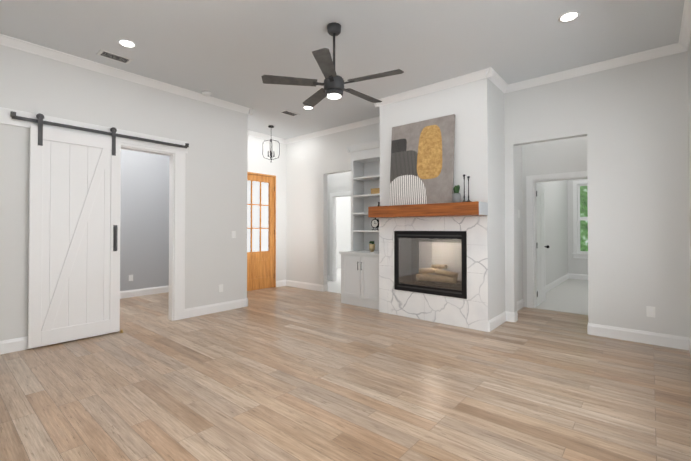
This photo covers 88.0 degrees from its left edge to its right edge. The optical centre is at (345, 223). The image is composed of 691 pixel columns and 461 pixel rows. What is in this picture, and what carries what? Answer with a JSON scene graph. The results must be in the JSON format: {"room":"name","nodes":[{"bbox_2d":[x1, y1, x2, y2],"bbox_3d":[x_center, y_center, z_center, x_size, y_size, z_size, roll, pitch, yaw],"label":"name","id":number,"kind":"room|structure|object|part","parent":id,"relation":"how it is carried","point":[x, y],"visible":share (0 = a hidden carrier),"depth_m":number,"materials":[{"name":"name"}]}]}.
{"room":"living room","nodes":[
{"label":"living room","id":0,"kind":"room"},
{"bbox_2d":[0,45,247,340],"bbox_3d":[-3.133,-0.290,4.258,0.120,3.270,4.495,-1,-1,40],"label":"wall","id":1,"kind":"structure","parent":0,"point":[214,136],"depth_m":4.69,"materials":[{"name":"white paint"}]},
{"bbox_2d":[0,331,117,354],"bbox_3d":[-3.654,1.269,3.524,0.016,0.135,2.490,-1,-1,40],"label":"baseboard","id":2,"kind":"structure","parent":1,"relation":"attached to","point":[17,344],"depth_m":3.74,"materials":[{"name":"white wood"}]},
{"bbox_2d":[0,107,187,152],"bbox_3d":[-2.942,-1.106,4.384,0.020,0.165,2.040,-1,-1,40],"label":"header","id":3,"kind":"object","parent":1,"relation":"attached to","point":[6,117],"visible":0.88,"depth_m":4.24,"materials":[{"name":"white wood"}]},
{"bbox_2d":[10,111,188,348],"bbox_3d":[-2.848,0.070,4.388,0.099,2.513,1.870,-1,-1,40],"label":"barn door","id":4,"kind":"structure","parent":1,"relation":"in","point":[74,235],"depth_m":4.09,"materials":[{"name":"white wood"}]},
{"bbox_3d":[-2.859,-1.012,4.410,0.070,0.348,1.870,-1,-1,40],"label":"barn door rail","id":5,"kind":"part","parent":4,"relation":"part of","materials":[{"name":"black metal"}]},
{"bbox_2d":[0,34,253,114],"bbox_3d":[-2.995,-1.882,4.287,0.075,0.085,4.450,-1,-1,40],"label":"crown molding","id":6,"kind":"structure","parent":1,"relation":"attached to","point":[5,40],"depth_m":4.41,"materials":[{"name":"white wood"}]},
{"bbox_2d":[121,143,185,320],"bbox_3d":[-2.626,0.168,4.835,0.140,2.369,0.860,-1,-1,40],"label":"door frame","id":7,"kind":"structure","parent":1,"relation":"attached to","point":[177,239],"depth_m":5.04,"materials":[{"name":"white wood"}]},
{"bbox_2d":[185,298,246,318],"bbox_3d":[-1.970,1.292,5.498,0.016,0.135,1.020,-1,-1,40],"label":"baseboard","id":8,"kind":"structure","parent":1,"relation":"attached to","point":[224,306],"depth_m":5.46,"materials":[{"name":"white wood"}]},
{"bbox_2d":[218,284,222,291],"bbox_3d":[-1.934,1.000,5.550,0.008,0.115,0.075,-1,-1,40],"label":"electrical outlet plate","id":9,"kind":"object","parent":1,"relation":"attached to","point":[220,288],"visible":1,"depth_m":5.54,"materials":[{"name":"white plastic"}]},
{"bbox_2d":[231,231,235,237],"bbox_3d":[-1.791,0.172,5.727,0.008,0.115,0.075,-1,-1,40],"label":"switch plate","id":10,"kind":"object","parent":1,"relation":"attached to","point":[233,234],"visible":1,"depth_m":5.72,"materials":[{"name":"white plastic"}]},
{"bbox_2d":[120,149,168,290],"bbox_3d":[-4.945,-0.273,5.724,0.120,3.270,4.375,-1,-1,40],"label":"wall","id":11,"kind":"structure","parent":0,"point":[144,236],"depth_m":6.89,"materials":[{"name":"grey paint"}]},
{"bbox_2d":[120,285,168,298],"bbox_3d":[-4.861,1.295,5.699,0.016,0.135,4.235,-1,-1,40],"label":"baseboard","id":12,"kind":"structure","parent":11,"relation":"attached to","point":[143,292],"depth_m":6.86,"materials":[{"name":"white wood"}]},
{"bbox_2d":[247,135,285,280],"bbox_3d":[-1.964,-0.253,7.401,0.120,3.270,1.805,-1,-1,40],"label":"wall","id":13,"kind":"structure","parent":0,"point":[257,162],"depth_m":7.86,"materials":[{"name":"white paint"}]},
{"bbox_2d":[247,174,274,290],"bbox_3d":[-1.865,0.180,7.468,0.057,2.394,0.913,-1,-1,40],"label":"front door","id":14,"kind":"structure","parent":13,"relation":"in","point":[260,268],"depth_m":7.56,"materials":[{"name":"brown wood"}]},
{"bbox_2d":[247,172,275,286],"bbox_3d":[-1.888,0.163,7.485,0.120,2.440,0.990,-1,-1,40],"label":"door frame","id":15,"kind":"structure","parent":13,"relation":"attached to","point":[252,173],"depth_m":7.80,"materials":[{"name":"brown wood"}]},
{"bbox_2d":[247,130,283,142],"bbox_3d":[-1.920,-1.846,7.322,0.075,0.085,1.715,-1,-1,40],"label":"crown molding","id":16,"kind":"structure","parent":13,"relation":"attached to","point":[259,135],"depth_m":7.56,"materials":[{"name":"white wood"}]},
{"bbox_2d":[327,268,340,293],"bbox_3d":[1.119,1.437,9.671,4.300,0.064,5.560,-1,-1,40],"label":"floor","id":17,"kind":"structure","parent":0,"point":[334,287],"depth_m":8.17,"materials":[{"name":"white"}]},
{"bbox_2d":[327,171,350,275],"bbox_3d":[-0.004,-0.240,8.466,4.420,3.270,0.120,-1,-1,40],"label":"wall","id":18,"kind":"structure","parent":0,"point":[338,182],"depth_m":8.46,"materials":[{"name":"white paint"}]},
{"bbox_2d":[330,191,350,281],"bbox_3d":[0.032,0.322,8.417,0.980,2.145,0.138,-1,-1,40],"label":"door frame","id":19,"kind":"structure","parent":18,"relation":"attached to","point":[333,237],"depth_m":8.65,"materials":[{"name":"white wood"}]},
{"bbox_2d":[0,0,684,138],"bbox_3d":[0.488,-1.953,6.135,8.180,0.100,12.020,-1,-1,40],"label":"ceiling","id":20,"kind":"structure","parent":0,"point":[232,51],"depth_m":3.75,"materials":[{"name":"white paint"}]},
{"bbox_2d":[96,49,132,63],"bbox_3d":[-2.658,-1.921,4.125,0.170,0.009,0.320,-1,-1,40],"label":"ceiling vent","id":21,"kind":"object","parent":20,"relation":"in","point":[113,56],"visible":0.96,"depth_m":4.10,"materials":[{"name":"silver metal"}]},
{"bbox_2d":[117,39,135,47],"bbox_3d":[-2.336,-1.927,3.824,0.176,0.006,0.176,-1,-1,40],"label":"recessed light","id":22,"kind":"object","parent":20,"relation":"in","point":[126,43],"visible":1,"depth_m":3.82,"materials":[{"name":"white"}]},
{"bbox_2d":[202,91,210,95],"bbox_3d":[-2.029,-1.896,5.218,0.130,0.034,0.130,-1,-1,40],"label":"smoke detector","id":23,"kind":"object","parent":20,"relation":"attached to","point":[206,93],"visible":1,"depth_m":5.18,"materials":[{"name":"white plastic"}]},
{"bbox_2d":[262,125,279,161],"bbox_3d":[-1.442,-1.540,6.934,0.235,0.707,0.234,-1,-1,40],"label":"pendant lantern","id":24,"kind":"object","parent":20,"relation":"hanging from","point":[270,126],"visible":1,"depth_m":6.93,"materials":[{"name":"black metal"}]},
{"bbox_2d":[280,110,299,116],"bbox_3d":[-0.960,-1.898,6.147,0.170,0.009,0.320,-1,-1,40],"label":"ceiling vent","id":25,"kind":"object","parent":20,"relation":"in","point":[290,113],"visible":1,"depth_m":6.14,"materials":[{"name":"silver metal"}]},
{"bbox_2d":[261,22,403,107],"bbox_3d":[-0.079,-1.587,3.527,1.333,0.692,1.298,-1,-1,40],"label":"ceiling fan","id":26,"kind":"object","parent":20,"relation":"hanging from","point":[333,84],"visible":1,"depth_m":3.42,"materials":[{"name":"grey metal"}]},
{"bbox_2d":[558,11,579,21],"bbox_3d":[2.086,-1.933,3.339,0.176,0.006,0.176,-1,-1,40],"label":"recessed light","id":27,"kind":"object","parent":20,"relation":"in","point":[569,16],"visible":1,"depth_m":3.33,"materials":[{"name":"white"}]},
{"bbox_2d":[0,286,690,460],"bbox_3d":[-0.967,1.376,4.313,8.080,0.060,7.420,-1,-1,40],"label":"floor","id":28,"kind":"structure","parent":0,"point":[285,373],"depth_m":2.85,"materials":[{"name":"brown wood"}]},
{"bbox_2d":[339,250,378,309],"bbox_3d":[0.428,0.924,6.107,0.895,0.885,0.643,-1,-1,40],"label":"base cabinet","id":29,"kind":"object","parent":28,"relation":"on","point":[359,277],"visible":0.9,"depth_m":5.89,"materials":[{"name":"white wood"}]},
{"bbox_2d":[346,140,379,250],"bbox_3d":[0.493,-0.450,6.236,0.943,1.864,0.388,-1,-1,40],"label":"built-in shelves","id":30,"kind":"object","parent":29,"relation":"on","point":[365,168],"visible":0.58,"depth_m":6.42,"materials":[{"name":"white wood"}]},
{"bbox_2d":[371,218,378,229],"bbox_3d":[0.521,0.000,6.228,0.164,0.225,0.060,-1,-1,40],"label":"decorative clock","id":31,"kind":"object","parent":30,"relation":"on","point":[375,223],"visible":0.94,"depth_m":6.20,"materials":[{"name":"black metal"}]},
{"bbox_2d":[371,188,379,193],"bbox_3d":[0.548,-0.558,6.174,0.210,0.100,0.127,-1,-1,40],"label":"wooden box","id":32,"kind":"object","parent":30,"relation":"on","point":[375,190],"visible":0.52,"depth_m":6.13,"materials":[{"name":"brown wood"}]},
{"bbox_2d":[369,241,374,251],"bbox_3d":[0.456,0.389,6.147,0.110,0.184,0.111,-1,-1,40],"label":"pot","id":33,"kind":"object","parent":29,"relation":"on","point":[371,246],"visible":1,"depth_m":6.11,"materials":[{"name":"beige ceramic"}]},
{"bbox_2d":[380,78,504,320],"bbox_3d":[1.381,-0.278,5.278,1.645,3.270,0.695,-1,-1,40],"label":"wall","id":34,"kind":"structure","parent":0,"point":[476,108],"depth_m":4.72,"materials":[{"name":"white paint"}]},
{"bbox_2d":[368,201,487,217],"bbox_3d":[1.058,-0.179,4.898,1.653,0.160,0.299,-1,-1,40],"label":"mantel shelf","id":35,"kind":"object","parent":34,"relation":"attached to","point":[477,208],"visible":1,"depth_m":4.66,"materials":[{"name":"brown wood"}]},
{"bbox_2d":[389,114,454,205],"bbox_3d":[1.051,-0.855,5.022,0.975,1.190,0.122,-1,-1,40],"label":"canvas art","id":36,"kind":"object","parent":35,"relation":"on","point":[422,164],"visible":0.9,"depth_m":4.97,"materials":[{"name":"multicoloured fabric"}]},
{"bbox_2d":[452,185,460,202],"bbox_3d":[1.422,-0.380,4.584,0.110,0.232,0.110,-1,-1,40],"label":"planter","id":37,"kind":"object","parent":35,"relation":"on","point":[456,195],"visible":0.9,"depth_m":4.55,"materials":[{"name":"grey ceramic"}]},
{"bbox_2d":[462,174,465,201],"bbox_3d":[1.510,-0.444,4.549,0.100,0.360,0.097,-1,-1,40],"label":"candlestick","id":38,"kind":"object","parent":35,"relation":"on","point":[464,189],"visible":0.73,"depth_m":4.54,"materials":[{"name":"black metal"}]},
{"bbox_2d":[466,176,471,201],"bbox_3d":[1.532,-0.427,4.451,0.100,0.324,0.097,-1,-1,40],"label":"candlestick","id":39,"kind":"object","parent":35,"relation":"on","point":[468,177],"visible":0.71,"depth_m":4.45,"materials":[{"name":"black metal"}]},
{"bbox_2d":[394,231,466,298],"bbox_3d":[1.299,0.541,5.161,1.092,0.872,0.487,-1,-1,40],"label":"fireplace insert","id":40,"kind":"object","parent":34,"relation":"in","point":[431,262],"visible":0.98,"depth_m":5.13,"materials":[{"name":"grey metal"}]},
{"bbox_2d":[379,216,487,331],"bbox_3d":[1.150,0.631,4.997,1.645,1.445,0.015,-1,-1,40],"label":"tile","id":41,"kind":"structure","parent":34,"relation":"attached to","point":[470,311],"depth_m":4.84,"materials":[{"name":"stone"}]},
{"bbox_2d":[374,67,495,107],"bbox_3d":[1.131,-1.874,5.004,1.795,0.085,0.075,-1,-1,40],"label":"crown molding","id":42,"kind":"structure","parent":34,"relation":"attached to","point":[488,73],"depth_m":4.87,"materials":[{"name":"white wood"}]},
{"bbox_2d":[488,311,507,331],"bbox_3d":[2.016,1.283,4.717,0.025,0.135,0.695,-1,-1,40],"label":"baseboard","id":43,"kind":"structure","parent":34,"relation":"attached to","point":[501,318],"depth_m":4.69,"materials":[{"name":"white wood"}]},
{"bbox_2d":[490,73,507,91],"bbox_3d":[2.007,-1.877,4.707,0.075,0.085,0.600,-1,-1,40],"label":"crown molding","id":44,"kind":"structure","parent":34,"relation":"attached to","point":[503,86],"depth_m":4.77,"materials":[{"name":"white wood"}]},
{"bbox_2d":[286,51,690,337],"bbox_3d":[1.031,-0.268,6.112,7.350,3.270,0.120,-1,-1,40],"label":"wall","id":45,"kind":"structure","parent":0,"point":[630,121],"depth_m":4.22,"materials":[{"name":"white paint"}]},
{"bbox_2d":[276,280,327,290],"bbox_3d":[-0.994,1.321,7.909,1.672,0.135,0.016,-1,-1,40],"label":"baseboard","id":46,"kind":"structure","parent":45,"relation":"attached to","point":[281,281],"depth_m":7.82,"materials":[{"name":"white wood"}]},
{"bbox_2d":[285,280,323,291],"bbox_3d":[-0.892,1.318,7.644,1.172,0.135,0.016,-1,-1,40],"label":"baseboard","id":47,"kind":"structure","parent":45,"relation":"attached to","point":[317,287],"depth_m":7.61,"materials":[{"name":"white wood"}]},
{"bbox_2d":[284,116,379,143],"bbox_3d":[-0.200,-1.850,7.053,3.040,0.085,0.075,-1,-1,40],"label":"crown molding","id":48,"kind":"structure","parent":45,"relation":"attached to","point":[374,120],"depth_m":7.06,"materials":[{"name":"white wood"}]},
{"bbox_2d":[503,43,675,92],"bbox_3d":[2.879,-1.880,4.427,1.765,0.085,0.075,-1,-1,40],"label":"crown molding","id":49,"kind":"structure","parent":45,"relation":"attached to","point":[670,49],"depth_m":4.30,"materials":[{"name":"white wood"}]},
{"bbox_2d":[587,322,686,349],"bbox_3d":[3.284,1.276,4.083,0.872,0.135,0.016,-1,-1,40],"label":"baseboard","id":50,"kind":"structure","parent":45,"relation":"attached to","point":[626,334],"depth_m":4.05,"materials":[{"name":"white wood"}]},
{"bbox_2d":[646,306,654,316],"bbox_3d":[3.405,0.982,3.988,0.075,0.115,0.008,-1,-1,40],"label":"outlet","id":51,"kind":"object","parent":45,"relation":"attached to","point":[650,311],"visible":1,"depth_m":3.99,"materials":[{"name":"white plastic"}]},
{"bbox_2d":[516,145,523,301],"bbox_3d":[3.985,-0.255,7.233,0.150,3.270,5.420,-1,-1,40],"label":"wall","id":52,"kind":"structure","parent":0,"point":[519,149],"depth_m":5.79,"materials":[{"name":"white paint"}]},
{"bbox_2d":[508,299,523,317],"bbox_3d":[2.598,1.292,5.493,0.016,0.135,1.000,-1,-1,40],"label":"baseboard","id":53,"kind":"structure","parent":52,"relation":"attached to","point":[520,304],"depth_m":5.64,"materials":[{"name":"white wood"}]},
{"bbox_2d":[524,136,587,306],"bbox_3d":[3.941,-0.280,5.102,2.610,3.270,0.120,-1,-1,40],"label":"wall","id":54,"kind":"structure","parent":0,"point":[559,156],"depth_m":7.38,"materials":[{"name":"white paint"}]},
{"bbox_2d":[535,183,548,305],"bbox_3d":[3.352,0.345,6.190,0.193,2.030,0.781,-1,-1,40],"label":"hall door","id":55,"kind":"structure","parent":54,"relation":"in","point":[540,243],"depth_m":6.13,"materials":[{"name":"white wood"}]},
{"bbox_2d":[526,171,586,307],"bbox_3d":[3.372,0.288,5.569,0.980,2.145,0.138,-1,-1,40],"label":"door frame","id":56,"kind":"structure","parent":54,"relation":"attached to","point":[531,181],"depth_m":5.79,"materials":[{"name":"white wood"}]},
{"bbox_2d":[546,273,568,291],"bbox_3d":[4.349,1.317,7.561,0.016,0.135,4.180,-1,-1,40],"label":"baseboard","id":57,"kind":"structure","parent":54,"relation":"attached to","point":[553,284],"depth_m":7.95,"materials":[{"name":"white wood"}]},
{"bbox_2d":[569,273,587,279],"bbox_3d":[6.706,1.325,8.287,2.600,0.135,0.016,-1,-1,40],"label":"baseboard","id":58,"kind":"structure","parent":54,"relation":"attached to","point":[571,276],"depth_m":9.00,"materials":[{"name":"white wood"}]},
{"bbox_2d":[572,180,587,258],"bbox_3d":[6.248,-0.112,8.722,1.220,1.960,0.125,-1,-1,40],"label":"bedroom window","id":59,"kind":"structure","parent":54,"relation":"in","point":[577,253],"depth_m":9.04,"materials":[{"name":"white"}]},
{"bbox_2d":[535,279,587,314],"bbox_3d":[5.229,1.404,6.862,3.400,0.064,4.500,-1,-1,40],"label":"floor","id":60,"kind":"structure","parent":0,"point":[569,296],"depth_m":6.55,"materials":[{"name":"grey"}]},
{"bbox_2d":[688,37,690,306],"bbox_3d":[1.676,-0.324,1.344,0.180,3.270,6.300,-1,-1,40],"label":"wall","id":61,"kind":"structure","parent":0,"point":[689,88],"depth_m":3.70,"materials":[{"name":"white paint"}]},
{"bbox_2d":[676,0,690,52],"bbox_3d":[1.618,-1.915,1.490,0.075,0.085,6.180,-1,-1,40],"label":"crown molding","id":62,"kind":"structure","parent":61,"relation":"attached to","point":[685,30],"depth_m":3.49,"materials":[{"name":"white wood"}]},
{"bbox_2d":[687,337,690,354],"bbox_3d":[1.640,1.245,1.434,0.016,0.135,6.180,-1,-1,40],"label":"baseboard","id":63,"kind":"structure","parent":61,"relation":"attached to","point":[688,339],"depth_m":3.75,"materials":[{"name":"white wood"}]},
{"label":"outside","id":64,"kind":"structure","parent":0,"visible":0},
{"bbox_2d":[247,181,267,251],"bbox_3d":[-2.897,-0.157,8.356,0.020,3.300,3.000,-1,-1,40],"label":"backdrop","id":65,"kind":"structure","parent":64,"point":[255,215],"depth_m":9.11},
{"bbox_2d":[580,186,587,250],"bbox_3d":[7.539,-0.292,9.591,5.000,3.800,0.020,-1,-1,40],"label":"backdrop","id":66,"kind":"structure","parent":64,"point":[583,224],"depth_m":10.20,"materials":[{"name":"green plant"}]}
]}

